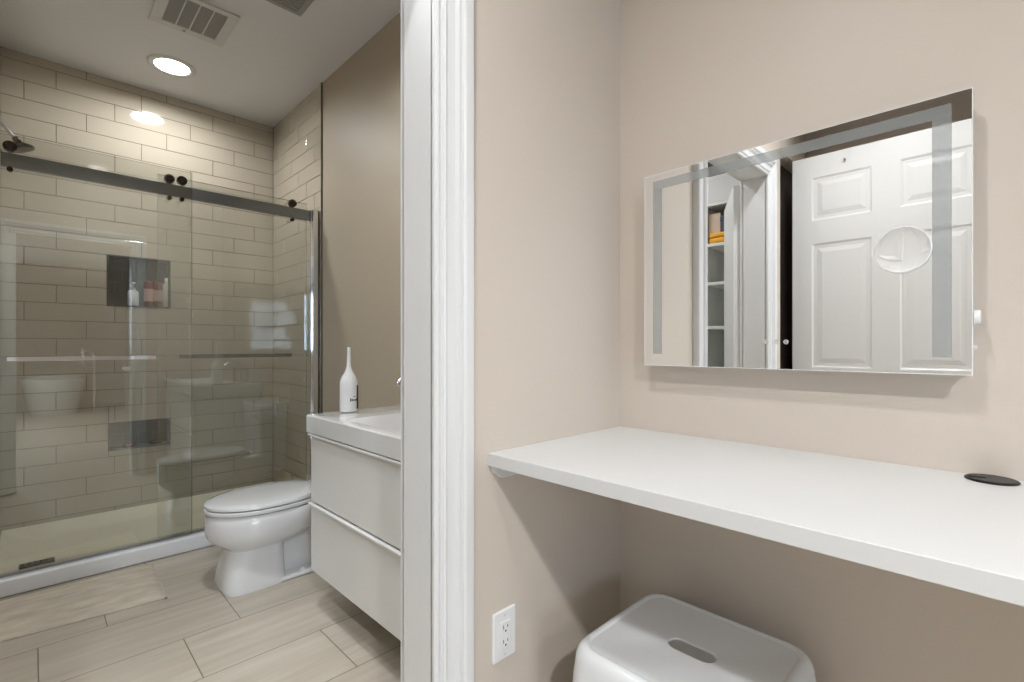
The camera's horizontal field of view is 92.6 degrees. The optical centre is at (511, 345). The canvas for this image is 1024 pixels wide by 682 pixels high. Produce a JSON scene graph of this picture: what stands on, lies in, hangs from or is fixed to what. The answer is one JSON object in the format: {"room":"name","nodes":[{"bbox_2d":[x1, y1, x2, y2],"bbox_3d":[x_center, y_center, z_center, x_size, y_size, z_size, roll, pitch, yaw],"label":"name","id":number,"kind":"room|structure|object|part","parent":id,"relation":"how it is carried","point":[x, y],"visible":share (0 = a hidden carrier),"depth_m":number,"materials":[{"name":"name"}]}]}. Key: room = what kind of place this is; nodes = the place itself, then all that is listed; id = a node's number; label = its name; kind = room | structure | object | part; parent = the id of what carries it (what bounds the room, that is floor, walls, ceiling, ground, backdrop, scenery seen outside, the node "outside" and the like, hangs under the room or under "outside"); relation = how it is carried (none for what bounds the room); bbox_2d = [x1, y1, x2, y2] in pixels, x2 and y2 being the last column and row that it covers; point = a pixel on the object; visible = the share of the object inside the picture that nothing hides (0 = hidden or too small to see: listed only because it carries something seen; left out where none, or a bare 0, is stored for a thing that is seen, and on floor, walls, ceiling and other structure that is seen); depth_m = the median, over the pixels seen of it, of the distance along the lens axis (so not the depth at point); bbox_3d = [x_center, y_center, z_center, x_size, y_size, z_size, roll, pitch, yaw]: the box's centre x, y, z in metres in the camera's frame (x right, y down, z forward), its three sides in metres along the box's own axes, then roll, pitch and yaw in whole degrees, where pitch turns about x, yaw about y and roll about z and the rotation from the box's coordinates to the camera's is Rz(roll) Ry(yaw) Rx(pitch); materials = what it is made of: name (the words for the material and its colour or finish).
{"room":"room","nodes":[
{"label":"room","id":0,"kind":"room"},
{"bbox_2d":[0,42,0,536],"bbox_3d":[-2.742,-0.365,2.525,0.124,3.000,1.155,0,0,-44],"label":"wall","id":1,"kind":"structure","parent":0,"point":[0,42],"depth_m":2.76,"materials":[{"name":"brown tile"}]},
{"bbox_2d":[0,120,34,152],"bbox_3d":[-2.568,-1.089,2.524,0.153,0.179,0.108,0,0,-44],"label":"shower","id":2,"kind":"object","parent":1,"relation":"attached to","point":[22,147],"visible":0.81,"depth_m":2.52,"materials":[{"name":"silver metal"}]},
{"bbox_3d":[-2.589,-1.107,2.503,0.094,0.103,0.017,0,0,-44],"label":"arm","id":3,"kind":"part","parent":2,"relation":"part of","materials":[{"name":"silver metal"}]},
{"bbox_2d":[0,47,272,530],"bbox_3d":[-2.460,-0.365,3.369,1.800,3.000,0.154,0,0,-44],"label":"wall","id":4,"kind":"structure","parent":0,"point":[58,234],"depth_m":3.20,"materials":[{"name":"brown tile"}]},
{"bbox_2d":[107,254,170,308],"bbox_3d":[-2.509,-0.423,3.286,0.341,0.332,0.108,0,0,-44],"label":"shower niche","id":5,"kind":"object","parent":4,"relation":"attached to","point":[122,271],"depth_m":3.28,"materials":[{"name":"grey tile"}]},
{"bbox_2d":[127,282,138,305],"bbox_3d":[-2.525,-0.345,3.263,0.058,0.156,0.056,0,0,8],"label":"pump bottle","id":6,"kind":"object","parent":5,"relation":"in","point":[132,295],"visible":0.88,"depth_m":3.25,"materials":[{"name":"white plastic"}]},
{"bbox_2d":[144,281,153,306],"bbox_3d":[-2.467,-0.353,3.323,0.057,0.173,0.042,0,0,-44],"label":"shampoo bottle","id":7,"kind":"object","parent":5,"relation":"in","point":[148,285],"visible":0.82,"depth_m":3.31,"materials":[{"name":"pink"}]},
{"bbox_2d":[154,282,162,306],"bbox_3d":[-2.428,-0.351,3.361,0.053,0.169,0.040,0,0,-44],"label":"shampoo bottle","id":8,"kind":"object","parent":5,"relation":"in","point":[160,285],"visible":0.83,"depth_m":3.35,"materials":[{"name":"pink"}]},
{"bbox_2d":[163,278,167,306],"bbox_3d":[-2.396,-0.368,3.393,0.050,0.203,0.038,0,0,-44],"label":"lotion bottle","id":9,"kind":"object","parent":5,"relation":"in","point":[165,285],"visible":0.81,"depth_m":3.38,"materials":[{"name":"beige plastic"}]},
{"bbox_2d":[108,418,170,450],"bbox_3d":[-2.506,0.584,3.288,0.335,0.183,0.108,0,0,-44],"label":"niche","id":10,"kind":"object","parent":4,"relation":"attached to","point":[141,432],"depth_m":3.30,"materials":[{"name":"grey tile"}]},
{"bbox_2d":[123,442,135,446],"bbox_3d":[-2.541,0.653,3.251,0.068,0.024,0.068,0,0,-44],"label":"soap bar","id":11,"kind":"object","parent":10,"relation":"in","point":[128,444],"visible":1,"depth_m":3.23,"materials":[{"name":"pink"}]},
{"bbox_2d":[149,439,162,443],"bbox_3d":[-2.441,0.653,3.349,0.078,0.024,0.078,0,0,-44],"label":"soap bar","id":12,"kind":"object","parent":10,"relation":"in","point":[154,441],"visible":0.94,"depth_m":3.32,"materials":[{"name":"brown wax"}]},
{"bbox_2d":[0,545,400,681],"bbox_3d":[0.092,1.185,-1.345,4.850,0.100,10.950,0,0,-44],"label":"floor","id":13,"kind":"structure","parent":0,"point":[302,628],"depth_m":1.88,"materials":[{"name":"beige tile"}]},
{"bbox_2d":[0,564,166,641],"bbox_3d":[-2.020,1.125,2.074,0.877,0.014,0.480,0,0,-44],"label":"tile","id":14,"kind":"object","parent":13,"relation":"on","point":[24,615],"visible":1,"depth_m":2.15,"materials":[{"name":"beige tile"}]},
{"bbox_2d":[0,481,272,597],"bbox_3d":[-2.091,1.093,3.002,1.473,0.081,0.886,0,0,-44],"label":"shower tray","id":15,"kind":"object","parent":13,"relation":"on","point":[69,538],"visible":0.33,"depth_m":2.73,"materials":[{"name":"white ceramic"}]},
{"bbox_2d":[19,557,54,569],"bbox_3d":[-2.383,1.089,2.454,0.130,0.012,0.056,0,0,-44],"label":"drain cover","id":16,"kind":"object","parent":15,"relation":"in","point":[52,559],"visible":1,"depth_m":2.45,"materials":[{"name":"grey metal"}]},
{"bbox_2d":[203,480,313,596],"bbox_3d":[-1.133,0.773,2.515,0.779,0.721,0.410,0,0,-44],"label":"toilet","id":17,"kind":"object","parent":13,"relation":"on","point":[262,532],"visible":0.62,"depth_m":2.29,"materials":[{"name":"white ceramic"}]},
{"bbox_3d":[-1.223,0.765,2.428,0.529,0.021,0.382,0,0,-44],"label":"seat","id":18,"kind":"part","parent":17,"relation":"part of","materials":[{"name":"white plastic"}]},
{"bbox_3d":[-1.224,0.737,2.427,0.522,0.030,0.378,0,0,-44],"label":"lid","id":19,"kind":"part","parent":17,"relation":"part of","materials":[{"name":"white ceramic"}]},
{"bbox_2d":[573,594,815,681],"bbox_3d":[0.409,0.910,1.109,0.444,0.450,0.476,0,0,-44],"label":"plastic stool","id":20,"kind":"object","parent":13,"relation":"on","point":[658,637],"visible":1,"depth_m":1.11,"materials":[{"name":"white plastic"}]},
{"bbox_2d":[0,0,400,126],"bbox_3d":[-1.862,-1.767,1.865,2.950,0.100,3.330,0,0,-44],"label":"ceiling","id":21,"kind":"structure","parent":0,"point":[274,57],"depth_m":2.79,"materials":[{"name":"white paint"}]},
{"bbox_2d":[147,54,196,77],"bbox_3d":[-2.083,-1.710,2.998,0.252,0.011,0.252,0,0,-44],"label":"recessed light","id":22,"kind":"object","parent":21,"relation":"in","point":[169,65],"visible":1,"depth_m":2.99,"materials":[{"name":"grey"}]},
{"bbox_2d":[148,0,239,46],"bbox_3d":[-1.656,-1.708,2.548,0.342,0.016,0.347,0,0,-44],"label":"exhaust fan","id":23,"kind":"object","parent":21,"relation":"attached to","point":[200,19],"visible":1,"depth_m":2.55,"materials":[{"name":"grey"}]},
{"bbox_2d":[266,0,313,16],"bbox_3d":[-1.100,-1.710,2.319,0.315,0.014,0.313,0,0,-44],"label":"ceiling vent","id":24,"kind":"object","parent":21,"relation":"in","point":[298,7],"visible":1,"depth_m":2.45,"materials":[{"name":"grey"}]},
{"bbox_2d":[474,0,619,681],"bbox_3d":[0.058,-0.365,1.366,0.722,3.000,0.110,0,0,-44],"label":"wall","id":25,"kind":"structure","parent":0,"point":[547,72],"depth_m":1.32,"materials":[{"name":"beige paint"}]},
{"bbox_2d":[401,0,473,681],"bbox_3d":[-0.439,0.082,0.879,0.833,2.107,0.164,0,0,-44],"label":"door frame","id":26,"kind":"structure","parent":25,"relation":"attached to","point":[452,34],"depth_m":1.09,"materials":[{"name":"white wood"}]},
{"bbox_2d":[492,603,514,664],"bbox_3d":[-0.018,0.711,1.207,0.077,0.122,0.009,0,0,-44],"label":"wall outlet","id":27,"kind":"object","parent":25,"relation":"attached to","point":[503,621],"visible":1,"depth_m":1.20,"materials":[{"name":"white plastic"}]},
{"bbox_2d":[500,619,509,650],"bbox_3d":[-0.016,0.711,1.205,0.033,0.066,0.003,0,0,-44],"label":"receptacle","id":28,"kind":"object","parent":27,"relation":"attached to","point":[504,623],"depth_m":1.20,"materials":[{"name":"white plastic"}]},
{"bbox_2d":[273,0,1023,681],"bbox_3d":[1.737,-0.365,0.232,0.129,3.000,10.700,0,0,-44],"label":"wall","id":29,"kind":"structure","parent":0,"point":[701,80],"depth_m":1.26,"materials":[{"name":"beige paint"}]},
{"bbox_2d":[0,149,311,221],"bbox_3d":[-1.816,-0.852,2.721,1.474,0.074,0.040,0,0,-44],"label":"rail","id":30,"kind":"object","parent":29,"relation":"attached to","point":[16,161],"depth_m":2.57,"materials":[{"name":"grey metal"}]},
{"bbox_2d":[0,210,319,577],"bbox_3d":[-1.813,0.084,2.723,1.467,1.938,0.093,0,0,-44],"label":"shower door frame","id":31,"kind":"object","parent":29,"relation":"attached to","point":[315,223],"visible":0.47,"depth_m":3.18,"materials":[{"name":"silver metal"}]},
{"bbox_2d":[0,132,189,576],"bbox_3d":[-2.034,0.039,2.447,0.746,2.004,0.063,0,0,-44],"label":"sliding door","id":32,"kind":"structure","parent":31,"relation":"attached to","point":[9,146],"depth_m":2.35,"materials":[{"name":"clear glass"}]},
{"bbox_2d":[157,174,304,537],"bbox_3d":[-1.634,0.054,2.931,0.803,1.974,0.100,0,0,-44],"label":"sliding door","id":33,"kind":"structure","parent":31,"relation":"attached to","point":[168,178],"depth_m":2.77,"materials":[{"name":"clear glass"}]},
{"bbox_2d":[308,433,400,640],"bbox_3d":[-0.320,0.673,1.897,0.494,0.592,1.118,0,0,-44],"label":"vanity cabinet","id":34,"kind":"object","parent":29,"relation":"attached to","point":[355,504],"visible":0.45,"depth_m":1.80,"materials":[{"name":"white paint"}]},
{"bbox_2d":[306,405,400,460],"bbox_3d":[-0.325,0.336,1.902,0.494,0.075,1.140,0,0,-44],"label":"sink","id":35,"kind":"object","parent":34,"relation":"in","point":[376,430],"visible":0.18,"depth_m":1.95,"materials":[{"name":"white ceramic"}]},
{"bbox_2d":[340,347,357,411],"bbox_3d":[-0.744,0.151,2.232,0.081,0.293,0.081,0,0,-44],"label":"bottle","id":36,"kind":"object","parent":35,"relation":"on","point":[348,382],"visible":1,"depth_m":2.20,"materials":[{"name":"white ceramic"}]},
{"bbox_2d":[395,377,400,408],"bbox_3d":[-0.450,0.211,2.191,0.164,0.176,0.368,0,0,-44],"label":"faucet","id":37,"kind":"object","parent":35,"relation":"on","point":[398,383],"visible":0.05,"depth_m":2.13,"materials":[{"name":"silver metal"}]},
{"bbox_3d":[-0.451,0.211,2.183,0.152,0.176,0.024,0,0,-44],"label":"spout","id":38,"kind":"part","parent":37,"relation":"part of","materials":[{"name":"silver metal"}]},
{"bbox_3d":[-0.478,0.529,1.734,0.019,0.280,1.106,0,0,-44],"label":"drawer","id":39,"kind":"part","parent":34,"relation":"part of","materials":[{"name":"white paint"}]},
{"bbox_3d":[-0.478,0.829,1.734,0.019,0.281,1.106,0,0,-44],"label":"drawer","id":40,"kind":"part","parent":34,"relation":"part of","materials":[{"name":"white paint"}]},
{"bbox_2d":[488,426,1023,606],"bbox_3d":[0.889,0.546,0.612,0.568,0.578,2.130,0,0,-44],"label":"shelf","id":41,"kind":"object","parent":29,"relation":"attached to","point":[941,527],"visible":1,"depth_m":0.85,"materials":[{"name":"white laminate"}]},
{"bbox_2d":[964,473,1020,485],"bbox_3d":[0.916,0.255,0.934,0.078,0.004,0.078,0,0,-44],"label":"cable grommet","id":42,"kind":"object","parent":41,"relation":"on","point":[982,478],"visible":1,"depth_m":0.93,"materials":[{"name":"black plastic"}]},
{"bbox_2d":[644,87,980,375],"bbox_3d":[0.660,-0.220,1.205,0.065,0.555,0.717,0,0,-44],"label":"wall mirror","id":43,"kind":"object","parent":29,"relation":"attached to","point":[759,257],"depth_m":1.11,"materials":[{"name":"silver mirror"}]},
{"bbox_3d":[0.808,-0.199,1.013,0.007,0.097,0.097,0,0,-44],"label":"magnifying mirror","id":44,"kind":"part","parent":43,"relation":"part of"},
{"bbox_3d":[0.902,-0.032,0.952,0.031,0.078,0.016,0,0,-44],"label":"mirror knob","id":45,"kind":"part","parent":43,"relation":"part of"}
]}

